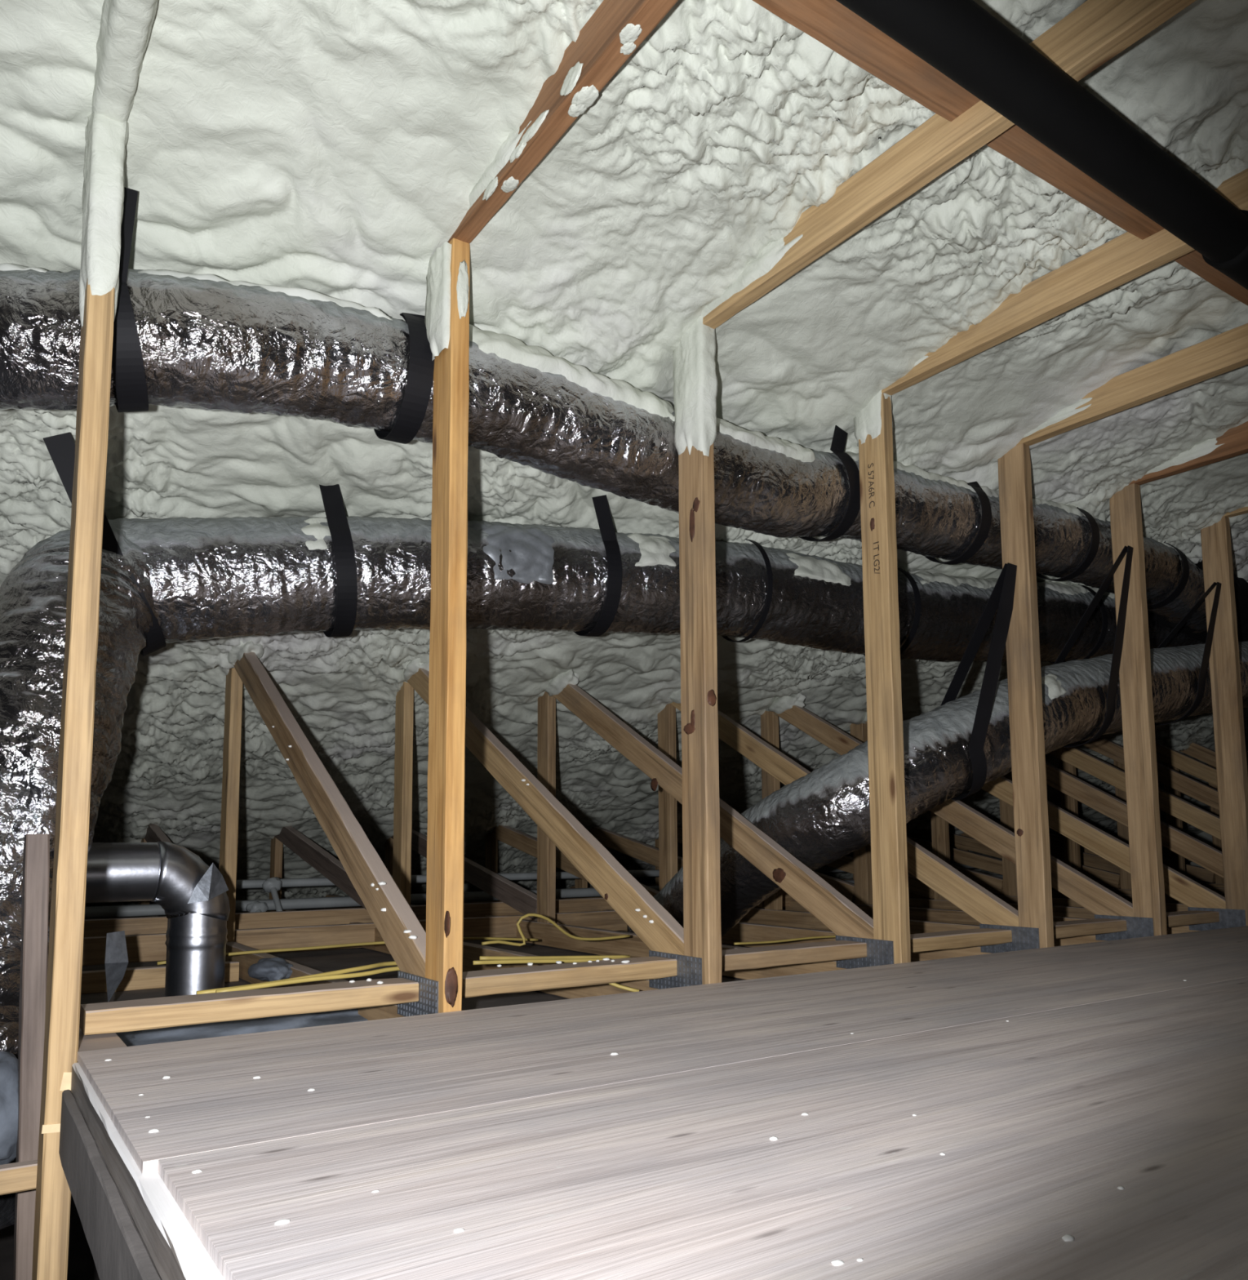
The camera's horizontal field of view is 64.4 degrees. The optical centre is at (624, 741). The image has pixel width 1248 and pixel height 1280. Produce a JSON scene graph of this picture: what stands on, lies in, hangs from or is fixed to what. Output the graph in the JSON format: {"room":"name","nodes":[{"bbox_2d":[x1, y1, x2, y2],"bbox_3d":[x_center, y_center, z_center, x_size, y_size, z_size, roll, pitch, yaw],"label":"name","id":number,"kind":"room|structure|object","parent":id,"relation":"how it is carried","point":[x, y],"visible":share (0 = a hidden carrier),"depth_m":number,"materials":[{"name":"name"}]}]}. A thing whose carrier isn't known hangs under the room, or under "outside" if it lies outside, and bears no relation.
{"room":"attic","nodes":[
{"label":"attic","id":0,"kind":"room"},
{"bbox_2d":[0,1159,37,1195],"bbox_3d":[-1.153,0.656,1.381,0.690,0.039,0.031,4,-7,-34],"label":"board","id":1,"kind":"object","parent":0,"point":[20,1176],"visible":0.48,"depth_m":1.52,"materials":[{"name":"brown wood"}]},
{"bbox_2d":[0,1193,99,1279],"bbox_3d":[1.261,1.754,5.151,14.000,0.060,10.600,4,-7,-34],"label":"floor","id":2,"kind":"structure","parent":0,"point":[81,1263],"depth_m":2.93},
{"bbox_2d":[13,833,49,1279],"bbox_3d":[-0.996,0.768,1.657,0.038,1.220,0.076,2,-6,-34],"label":"stud","id":3,"kind":"object","parent":2,"relation":"on","point":[36,862],"visible":0.75,"depth_m":1.65,"materials":[{"name":"brown wood"}]},
{"bbox_2d":[0,1051,18,1164],"bbox_3d":[-1.113,0.633,1.700,0.217,0.225,0.167,-5,-7,39],"label":"insulation batt","id":4,"kind":"object","parent":3,"relation":"attached to","point":[9,1102],"visible":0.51,"depth_m":1.66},
{"bbox_2d":[31,0,158,1279],"bbox_3d":[-2.014,0.277,3.252,0.080,2.532,9.164,4,-7,-34],"label":"roof truss","id":5,"kind":"object","parent":2,"relation":"on","point":[126,25],"visible":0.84,"depth_m":1.50,"materials":[{"name":"brown wood"}]},
{"bbox_2d":[78,1027,127,1052],"bbox_3d":[-0.864,0.479,1.601,0.075,0.010,0.290,4,-7,-34],"label":"trim","id":6,"kind":"structure","parent":5,"relation":"on","point":[101,1041],"depth_m":1.54,"materials":[{"name":"brown wood"}]},
{"bbox_2d":[58,1062,224,1279],"bbox_3d":[-0.074,0.417,0.378,0.053,0.124,2.580,4,-7,-34],"label":"platform edge","id":7,"kind":"object","parent":5,"relation":"attached to","point":[175,1250],"depth_m":0.97,"materials":[{"name":"grey wood"}]},
{"bbox_2d":[0,0,1247,906],"bbox_3d":[1.903,0.545,6.210,11.925,2.534,9.631,4,-7,-34],"label":"ceiling","id":8,"kind":"structure","parent":0,"point":[329,148],"depth_m":2.18,"materials":[{"name":"plastic"}]},
{"bbox_2d":[77,879,1215,1062],"bbox_3d":[1.635,1.200,7.523,10.800,0.058,7.200,4,-7,-34],"label":"floor","id":9,"kind":"structure","parent":0,"point":[327,960],"depth_m":3.36,"materials":[{"name":"brown wood"}]},
{"bbox_2d":[104,930,128,1002],"bbox_3d":[-1.147,0.509,2.232,0.050,0.162,0.053,4,-7,-34],"label":"flashing","id":10,"kind":"object","parent":9,"relation":"on","point":[117,962],"visible":0.92,"depth_m":2.23,"materials":[{"name":"grey metal"}]},
{"bbox_2d":[84,841,230,996],"bbox_3d":[-1.343,0.451,2.374,0.758,0.420,0.176,4,-7,-34],"label":"duct","id":11,"kind":"object","parent":9,"relation":"on","point":[192,894],"visible":0.73,"depth_m":2.48,"materials":[{"name":"silver metal"}]},
{"bbox_2d":[80,960,239,994],"bbox_3d":[-1.388,0.685,2.867,0.514,0.061,0.039,4,-7,-34],"label":"board","id":12,"kind":"object","parent":9,"relation":"on","point":[143,977],"visible":0.41,"depth_m":2.84,"materials":[{"name":"brown wood"}]},
{"bbox_2d":[115,1008,368,1046],"bbox_3d":[-0.782,0.601,2.134,0.712,0.067,0.437,4,-7,-34],"label":"insulation batt","id":13,"kind":"object","parent":9,"relation":"on","point":[214,1029],"visible":0.21,"depth_m":1.96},
{"bbox_2d":[245,901,268,912],"bbox_3d":[-1.495,0.759,4.104,0.088,0.182,0.287,4,-7,-34],"label":"branch","id":14,"kind":"object","parent":9,"relation":"on","point":[256,906],"visible":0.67,"depth_m":4.18,"materials":[{"name":"plastic"}]},
{"bbox_2d":[262,876,282,911],"bbox_3d":[-1.446,0.714,4.143,0.085,0.285,0.294,4,-7,-34],"label":"branch","id":15,"kind":"object","parent":9,"relation":"on","point":[272,885],"visible":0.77,"depth_m":4.22,"materials":[{"name":"plastic"}]},
{"bbox_2d":[82,910,627,965],"bbox_3d":[-0.929,0.746,3.837,3.400,0.090,0.039,4,-7,-34],"label":"board","id":16,"kind":"object","parent":9,"relation":"on","point":[140,948],"visible":0.37,"depth_m":3.68,"materials":[{"name":"brown wood"}]},
{"bbox_2d":[106,0,678,1020],"bbox_3d":[-1.377,0.136,3.425,0.116,2.223,9.613,4,-7,-33],"label":"roof truss","id":17,"kind":"object","parent":9,"relation":"on","point":[616,28],"visible":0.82,"depth_m":1.89,"materials":[{"name":"brown wood"}]},
{"bbox_2d":[79,977,418,1035],"bbox_3d":[-0.643,0.463,1.752,0.556,0.039,0.087,4,-7,-34],"label":"wooden beam","id":18,"kind":"structure","parent":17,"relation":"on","point":[128,1015],"depth_m":1.70,"materials":[{"name":"brown wood"}]},
{"bbox_2d":[195,960,397,994],"bbox_3d":[-0.555,0.466,1.994,0.051,0.023,0.612,-5,-8,39],"label":"cable","id":19,"kind":"object","parent":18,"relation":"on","point":[385,963],"visible":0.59,"depth_m":1.95,"materials":[{"name":"yellow plastic"}]},
{"bbox_2d":[215,966,399,992],"bbox_3d":[-0.536,0.465,1.972,0.045,0.018,0.549,-6,-8,42],"label":"cable","id":20,"kind":"object","parent":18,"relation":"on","point":[256,986],"visible":0.66,"depth_m":1.88,"materials":[{"name":"yellow plastic"}]},
{"bbox_2d":[248,957,293,981],"bbox_3d":[-0.940,0.608,2.636,0.113,0.066,0.236,4,-7,-34],"label":"insulation batt","id":21,"kind":"object","parent":17,"relation":"on","point":[269,969],"visible":0.83,"depth_m":2.57,"materials":[{"name":"grey fabric"}]},
{"bbox_2d":[157,937,537,964],"bbox_3d":[-0.782,0.633,3.042,1.195,0.035,0.024,4,-7,-35],"label":"cable","id":22,"kind":"object","parent":17,"relation":"on","point":[162,962],"visible":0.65,"depth_m":2.97,"materials":[{"name":"yellow plastic"}]},
{"bbox_2d":[377,881,386,885],"bbox_3d":[-0.506,0.297,2.070,0.015,0.009,0.016,-5,-8,39],"label":"crumb","id":23,"kind":"object","parent":17,"relation":"on","point":[380,883],"visible":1,"depth_m":2.07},
{"bbox_2d":[403,929,411,933],"bbox_3d":[-0.425,0.372,1.941,0.016,0.007,0.012,4,-7,-34],"label":"crumb","id":24,"kind":"object","parent":17,"relation":"on","point":[405,931],"visible":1,"depth_m":1.94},
{"bbox_2d":[408,935,417,939],"bbox_3d":[-0.409,0.379,1.918,0.014,0.008,0.014,-4,-7,29],"label":"crumb","id":25,"kind":"object","parent":17,"relation":"on","point":[414,937],"visible":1,"depth_m":1.91,"materials":[{"name":"white"}]},
{"bbox_2d":[0,262,1207,633],"bbox_3d":[0.565,-0.676,2.818,4.460,0.388,0.366,4,-7,-34],"label":"duct","id":26,"kind":"object","parent":17,"relation":"attached to","point":[208,342],"visible":0.84,"depth_m":2.09,"materials":[{"name":"metal"}]},
{"bbox_2d":[111,186,148,412],"bbox_3d":[-0.906,-0.839,1.805,0.089,0.480,0.257,2,-6,-25],"label":"strap","id":27,"kind":"object","parent":26,"relation":"attached to","point":[127,364],"visible":0.53,"depth_m":1.70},
{"bbox_2d":[373,312,434,444],"bbox_3d":[-0.461,-0.748,2.072,0.074,0.239,0.257,4,-7,-34],"label":"strap","id":28,"kind":"object","parent":26,"relation":"attached to","point":[412,412],"visible":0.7,"depth_m":1.98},
{"bbox_2d":[799,425,860,541],"bbox_3d":[0.587,-0.718,2.796,0.176,0.323,0.257,4,-7,-34],"label":"strap","id":29,"kind":"object","parent":26,"relation":"attached to","point":[839,438],"visible":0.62,"depth_m":2.69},
{"bbox_2d":[924,481,991,564],"bbox_3d":[1.037,-0.673,3.100,0.088,0.239,0.255,4,-7,-34],"label":"strap","id":30,"kind":"object","parent":26,"relation":"attached to","point":[986,517],"visible":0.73,"depth_m":3.00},
{"bbox_2d":[1035,506,1099,581],"bbox_3d":[1.504,-0.669,3.417,0.056,0.229,0.256,4,-7,-34],"label":"strap","id":31,"kind":"object","parent":26,"relation":"attached to","point":[1095,544],"visible":0.77,"depth_m":3.33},
{"bbox_2d":[1146,541,1189,609],"bbox_3d":[2.013,-0.636,3.790,0.067,0.259,0.256,5,-8,-40],"label":"strap","id":32,"kind":"object","parent":26,"relation":"attached to","point":[1183,581],"visible":0.69,"depth_m":3.71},
{"bbox_2d":[235,0,1196,999],"bbox_3d":[-0.871,0.168,3.764,0.111,2.224,9.613,4,-7,-33],"label":"roof truss","id":33,"kind":"object","parent":9,"relation":"on","point":[1095,32],"visible":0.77,"depth_m":2.22,"materials":[{"name":"brown wood"}]},
{"bbox_2d":[472,957,627,964],"bbox_3d":[-0.134,0.505,2.280,0.468,0.033,0.009,4,-7,-34],"label":"cable","id":34,"kind":"object","parent":33,"relation":"on","point":[580,960],"visible":0.66,"depth_m":2.23,"materials":[{"name":"yellow plastic"}]},
{"bbox_2d":[479,955,630,959],"bbox_3d":[-0.159,0.520,2.382,0.414,0.034,0.009,4,-7,-34],"label":"cable","id":35,"kind":"object","parent":33,"relation":"on","point":[481,957],"visible":0.77,"depth_m":2.36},
{"bbox_2d":[480,913,630,946],"bbox_3d":[-0.195,0.557,2.960,0.507,0.093,0.009,4,-7,-34],"label":"cable","id":36,"kind":"object","parent":33,"relation":"on","point":[522,917],"visible":1,"depth_m":2.93,"materials":[{"name":"yellow plastic"}]},
{"bbox_2d":[462,956,676,998],"bbox_3d":[-0.142,0.494,2.088,0.569,0.039,0.087,4,-7,-34],"label":"board","id":37,"kind":"object","parent":33,"relation":"on","point":[522,979],"visible":0.86,"depth_m":2.06,"materials":[{"name":"brown wood"}]},
{"bbox_2d":[608,982,639,991],"bbox_3d":[-0.004,0.532,2.153,0.074,0.029,0.008,-1,-6,10],"label":"cable","id":38,"kind":"object","parent":37,"relation":"attached to","point":[620,986],"visible":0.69,"depth_m":2.15,"materials":[{"name":"yellow plastic"}]},
{"bbox_2d":[621,960,630,963],"bbox_3d":[0.004,0.478,2.150,0.023,0.007,0.013,4,-7,-34],"label":"crumb","id":39,"kind":"object","parent":37,"relation":"on","point":[624,961],"visible":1,"depth_m":2.15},
{"bbox_2d":[752,0,980,121],"bbox_3d":[0.360,-1.101,1.488,0.571,0.039,0.141,4,-7,-34],"label":"wooden beam","id":40,"kind":"structure","parent":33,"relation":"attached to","point":[832,24],"depth_m":1.55,"materials":[{"name":"red wood"}]},
{"bbox_2d":[986,124,1164,239],"bbox_3d":[0.867,-1.070,1.827,0.571,0.039,0.141,4,-7,-34],"label":"board","id":41,"kind":"object","parent":33,"relation":"attached to","point":[1015,144],"visible":0.37,"depth_m":1.85,"materials":[{"name":"red wood"}]},
{"bbox_2d":[323,168,1247,979],"bbox_3d":[-0.367,0.199,4.101,0.110,2.224,9.613,4,-7,-34],"label":"roof truss","id":42,"kind":"object","parent":9,"relation":"on","point":[1126,257],"visible":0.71,"depth_m":2.59,"materials":[{"name":"brown wood"}]},
{"bbox_2d":[76,925,1247,1174],"bbox_3d":[1.621,0.577,2.713,5.434,0.012,0.616,4,-7,-34],"label":"board","id":43,"kind":"object","parent":42,"relation":"on","point":[376,1071],"visible":1,"depth_m":1.52,"materials":[{"name":"grey wood"}]},
{"bbox_2d":[148,1128,159,1133],"bbox_3d":[-0.499,0.413,1.050,0.010,0.004,0.008,4,-7,-34],"label":"crumb","id":44,"kind":"object","parent":43,"relation":"on","point":[152,1130],"visible":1,"depth_m":1.05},
{"bbox_2d":[157,977,1247,1279],"bbox_3d":[2.350,0.463,1.647,5.421,0.012,1.976,4,-7,-34],"label":"board","id":45,"kind":"object","parent":42,"relation":"on","point":[1038,1120],"visible":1,"depth_m":0.91,"materials":[{"name":"grey wood"}]},
{"bbox_2d":[191,1168,202,1173],"bbox_3d":[-0.397,0.400,0.920,0.007,0.004,0.008,-5,-7,37],"label":"crumb","id":46,"kind":"object","parent":45,"relation":"on","point":[197,1171],"visible":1,"depth_m":0.92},
{"bbox_2d":[274,1218,289,1225],"bbox_3d":[-0.274,0.386,0.795,0.013,0.004,0.007,4,-7,-34],"label":"crumb","id":47,"kind":"object","parent":45,"relation":"on","point":[282,1221],"visible":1,"depth_m":0.79,"materials":[{"name":"white"}]},
{"bbox_2d":[453,1228,464,1232],"bbox_3d":[-0.130,0.383,0.776,0.009,0.004,0.006,4,-7,-34],"label":"crumb","id":48,"kind":"object","parent":45,"relation":"on","point":[456,1230],"visible":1,"depth_m":0.78,"materials":[{"name":"white"}]},
{"bbox_2d":[769,1136,777,1140],"bbox_3d":[0.152,0.405,1.010,0.009,0.005,0.008,4,-7,-34],"label":"crumb","id":49,"kind":"object","parent":45,"relation":"on","point":[773,1138],"visible":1,"depth_m":1.01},
{"bbox_2d":[831,1259,844,1266],"bbox_3d":[0.153,0.375,0.712,0.010,0.004,0.007,4,-7,-34],"label":"crumb","id":50,"kind":"object","parent":45,"relation":"on","point":[837,1262],"visible":1,"depth_m":0.71,"materials":[{"name":"white"}]},
{"bbox_2d":[1061,1234,1074,1241],"bbox_3d":[0.337,0.378,0.753,0.012,0.005,0.009,4,-7,-34],"label":"crumb","id":51,"kind":"object","parent":45,"relation":"on","point":[1066,1237],"visible":1,"depth_m":0.75,"materials":[{"name":"white"}]},
{"bbox_2d":[733,935,835,945],"bbox_3d":[0.559,0.620,3.100,0.561,0.016,0.007,4,-7,-34],"label":"cable","id":52,"kind":"object","parent":42,"relation":"on","point":[823,936],"visible":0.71,"depth_m":3.05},
{"bbox_2d":[721,940,866,971],"bbox_3d":[0.364,0.526,2.427,0.569,0.039,0.087,4,-7,-34],"label":"board","id":53,"kind":"object","parent":42,"relation":"on","point":[753,957],"visible":0.77,"depth_m":2.41,"materials":[{"name":"brown wood"}]},
{"bbox_2d":[835,0,1247,289],"bbox_3d":[1.775,-0.906,2.292,6.601,0.100,0.107,4,-7,-34],"label":"pipe","id":54,"kind":"object","parent":42,"relation":"hanging from","point":[960,39],"visible":1,"depth_m":1.51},
{"bbox_2d":[411,323,1247,962],"bbox_3d":[0.139,0.231,4.440,0.104,2.223,9.613,4,-7,-33],"label":"roof truss","id":55,"kind":"object","parent":9,"relation":"on","point":[1031,926],"visible":0.4,"depth_m":2.92,"materials":[{"name":"brown wood"}]},
{"bbox_2d":[235,857,1191,888],"bbox_3d":[1.002,0.777,5.989,9.600,0.049,0.038,4,-7,-34],"label":"conduit pipe","id":56,"kind":"object","parent":55,"relation":"attached to","point":[310,882],"visible":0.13,"depth_m":4.89,"materials":[{"name":"plastic"}]},
{"bbox_2d":[910,928,1012,952],"bbox_3d":[0.870,0.557,2.766,0.569,0.039,0.087,4,-7,-34],"label":"board","id":57,"kind":"object","parent":55,"relation":"attached to","point":[947,940],"visible":0.66,"depth_m":2.77,"materials":[{"name":"brown wood"}]},
{"bbox_2d":[1173,249,1247,306],"bbox_3d":[1.373,-1.038,2.166,0.571,0.039,0.141,4,-7,-34],"label":"board","id":58,"kind":"object","parent":55,"relation":"attached to","point":[1193,260],"visible":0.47,"depth_m":2.17,"materials":[{"name":"red wood"}]},
{"bbox_2d":[555,421,1247,946],"bbox_3d":[0.646,0.262,4.781,0.119,2.222,9.613,3,-7,-33],"label":"roof truss","id":59,"kind":"object","parent":9,"relation":"on","point":[1145,917],"visible":0.46,"depth_m":3.28,"materials":[{"name":"brown wood"}]},
{"bbox_2d":[626,640,1247,937],"bbox_3d":[1.665,0.149,3.664,3.184,1.404,1.187,1,-6,-11],"label":"duct","id":60,"kind":"object","parent":59,"relation":"attached to","point":[821,817],"visible":0.56,"depth_m":3.04,"materials":[{"name":"metal"}]},
{"bbox_2d":[941,562,1017,799],"bbox_3d":[1.034,-0.167,3.059,0.139,0.693,0.397,3,-6,-26],"label":"strap","id":61,"kind":"object","parent":60,"relation":"attached to","point":[1002,597],"visible":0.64,"depth_m":2.94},
{"bbox_2d":[1053,545,1133,747],"bbox_3d":[1.559,-0.307,3.393,0.080,0.651,0.392,4,-7,-34],"label":"strap","id":62,"kind":"object","parent":60,"relation":"attached to","point":[1118,642],"visible":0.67,"depth_m":3.28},
{"bbox_2d":[1154,582,1221,725],"bbox_3d":[2.061,-0.316,3.743,0.078,0.506,0.385,4,-7,-34],"label":"strap","id":63,"kind":"object","parent":60,"relation":"attached to","point":[1201,683],"visible":0.66,"depth_m":3.64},
{"bbox_2d":[1155,560,1247,643],"bbox_3d":[2.735,-0.568,4.440,1.312,0.347,0.337,5,-8,-40],"label":"junction","id":64,"kind":"object","parent":60,"relation":"attached to","point":[1241,585],"visible":0.18,"depth_m":4.10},
{"bbox_2d":[1053,918,1126,938],"bbox_3d":[1.376,0.589,3.105,0.569,0.039,0.087,4,-7,-34],"label":"board","id":65,"kind":"object","parent":59,"relation":"attached to","point":[1064,929],"visible":0.59,"depth_m":3.12,"materials":[{"name":"brown wood"}]},
{"bbox_2d":[569,503,1247,934],"bbox_3d":[1.150,0.294,5.118,0.102,2.223,9.613,4,-7,-33],"label":"roof truss","id":66,"kind":"object","parent":9,"relation":"on","point":[1232,775],"visible":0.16,"depth_m":3.62,"materials":[{"name":"brown wood"}]},
{"bbox_2d":[1165,910,1219,927],"bbox_3d":[1.883,0.620,3.444,0.569,0.039,0.087,4,-7,-34],"label":"board","id":67,"kind":"object","parent":66,"relation":"attached to","point":[1192,917],"visible":0.49,"depth_m":3.47,"materials":[{"name":"brown wood"}]},
{"bbox_2d":[642,761,1223,918],"bbox_3d":[1.658,0.325,5.458,0.112,2.224,9.613,4,-7,-34],"label":"roof truss","id":68,"kind":"object","parent":9,"relation":"on","point":[1184,845],"visible":0.05,"depth_m":4.69,"materials":[{"name":"brown wood"}]},
{"bbox_2d":[107,515,1204,662],"bbox_3d":[0.750,-0.493,3.436,4.592,0.721,0.372,3,-7,-28],"label":"duct","id":69,"kind":"object","parent":68,"relation":"attached to","point":[210,578],"visible":0.65,"depth_m":2.75,"materials":[{"name":"metal"}]},
{"bbox_2d":[0,527,161,1229],"bbox_3d":[-1.262,0.203,2.123,0.335,1.489,0.600,-2,-6,15],"label":"duct","id":70,"kind":"object","parent":69,"relation":"attached to","point":[33,594],"visible":0.48,"depth_m":2.04,"materials":[{"name":"metal"}]},
{"bbox_2d":[43,431,166,656],"bbox_3d":[-1.194,-0.434,2.350,0.202,0.440,0.446,1,-6,-11],"label":"strap","id":71,"kind":"object","parent":69,"relation":"attached to","point":[61,447],"visible":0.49,"depth_m":2.17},
{"bbox_2d":[319,484,357,637],"bbox_3d":[-0.782,-0.526,2.646,0.106,0.503,0.357,2,-6,-23],"label":"strap","id":72,"kind":"object","parent":69,"relation":"attached to","point":[341,537],"visible":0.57,"depth_m":2.51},
{"bbox_2d":[574,494,622,636],"bbox_3d":[-0.101,-0.551,2.955,0.090,0.477,0.332,2,-6,-19],"label":"strap","id":73,"kind":"object","parent":69,"relation":"attached to","point":[601,504],"visible":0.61,"depth_m":2.82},
{"bbox_2d":[721,538,773,642],"bbox_3d":[0.372,-0.481,3.197,0.031,0.320,0.329,3,-7,-28],"label":"strap","id":74,"kind":"object","parent":69,"relation":"attached to","point":[770,579],"visible":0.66,"depth_m":3.07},
{"bbox_2d":[862,567,920,656],"bbox_3d":[0.914,-0.443,3.482,0.025,0.320,0.329,3,-7,-27],"label":"strap","id":75,"kind":"object","parent":69,"relation":"attached to","point":[917,595],"visible":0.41,"depth_m":3.35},
{"bbox_2d":[1048,583,1107,663],"bbox_3d":[1.793,-0.468,4.010,0.056,0.321,0.329,3,-7,-31],"label":"strap","id":76,"kind":"object","parent":69,"relation":"attached to","point":[1104,616],"visible":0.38,"depth_m":3.88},
{"bbox_2d":[837,742,1224,897],"bbox_3d":[3.174,0.420,6.474,0.042,2.224,9.613,4,-7,-34],"label":"roof truss","id":77,"kind":"object","parent":9,"relation":"on","point":[1187,764],"visible":0.07,"depth_m":6.38,"materials":[{"name":"brown wood"}]},
{"bbox_2d":[83,884,1103,937],"bbox_3d":[0.936,0.860,5.450,8.300,0.090,0.039,4,-7,-34],"label":"board","id":78,"kind":"object","parent":77,"relation":"on","point":[144,925],"visible":0.09,"depth_m":3.97,"materials":[{"name":"brown wood"}]},
{"bbox_2d":[852,736,1219,903],"bbox_3d":[2.667,0.388,6.135,0.042,2.224,9.614,4,-7,-34],"label":"roof truss","id":79,"kind":"object","parent":9,"relation":"on","point":[1206,794],"visible":0.1,"depth_m":5.98,"materials":[{"name":"brown wood"}]},
{"bbox_2d":[933,746,1221,911],"bbox_3d":[2.158,0.356,5.793,0.115,2.224,9.613,4,-7,-34],"label":"roof truss","id":80,"kind":"object","parent":9,"relation":"on","point":[1183,810],"visible":0.08,"depth_m":5.32,"materials":[{"name":"brown wood"}]},
{"bbox_2d":[955,742,1247,892],"bbox_3d":[3.680,0.451,6.813,0.042,2.224,9.613,4,-7,-34],"label":"roof truss","id":81,"kind":"object","parent":9,"relation":"on","point":[1176,862],"visible":0.06,"depth_m":6.72,"materials":[{"name":"brown wood"}]},
{"bbox_2d":[84,874,1003,919],"bbox_3d":[1.002,0.869,5.979,9.600,0.059,0.048,4,-7,-34],"label":"conduit pipe","id":82,"kind":"object","parent":81,"relation":"on","point":[154,909],"visible":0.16,"depth_m":4.35,"materials":[{"name":"plastic"}]},
{"bbox_2d":[1048,750,1247,888],"bbox_3d":[4.186,0.483,7.152,0.042,2.223,9.613,4,-7,-34],"label":"roof truss","id":83,"kind":"object","parent":9,"relation":"on","point":[1193,872],"visible":0.07,"depth_m":7.11,"materials":[{"name":"brown wood"}]},
{"bbox_2d":[1161,831,1213,879],"bbox_3d":[6.811,0.578,9.030,0.200,3.000,10.600,4,-7,-34],"label":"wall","id":84,"kind":"structure","parent":0,"point":[1204,837],"depth_m":10.17,"materials":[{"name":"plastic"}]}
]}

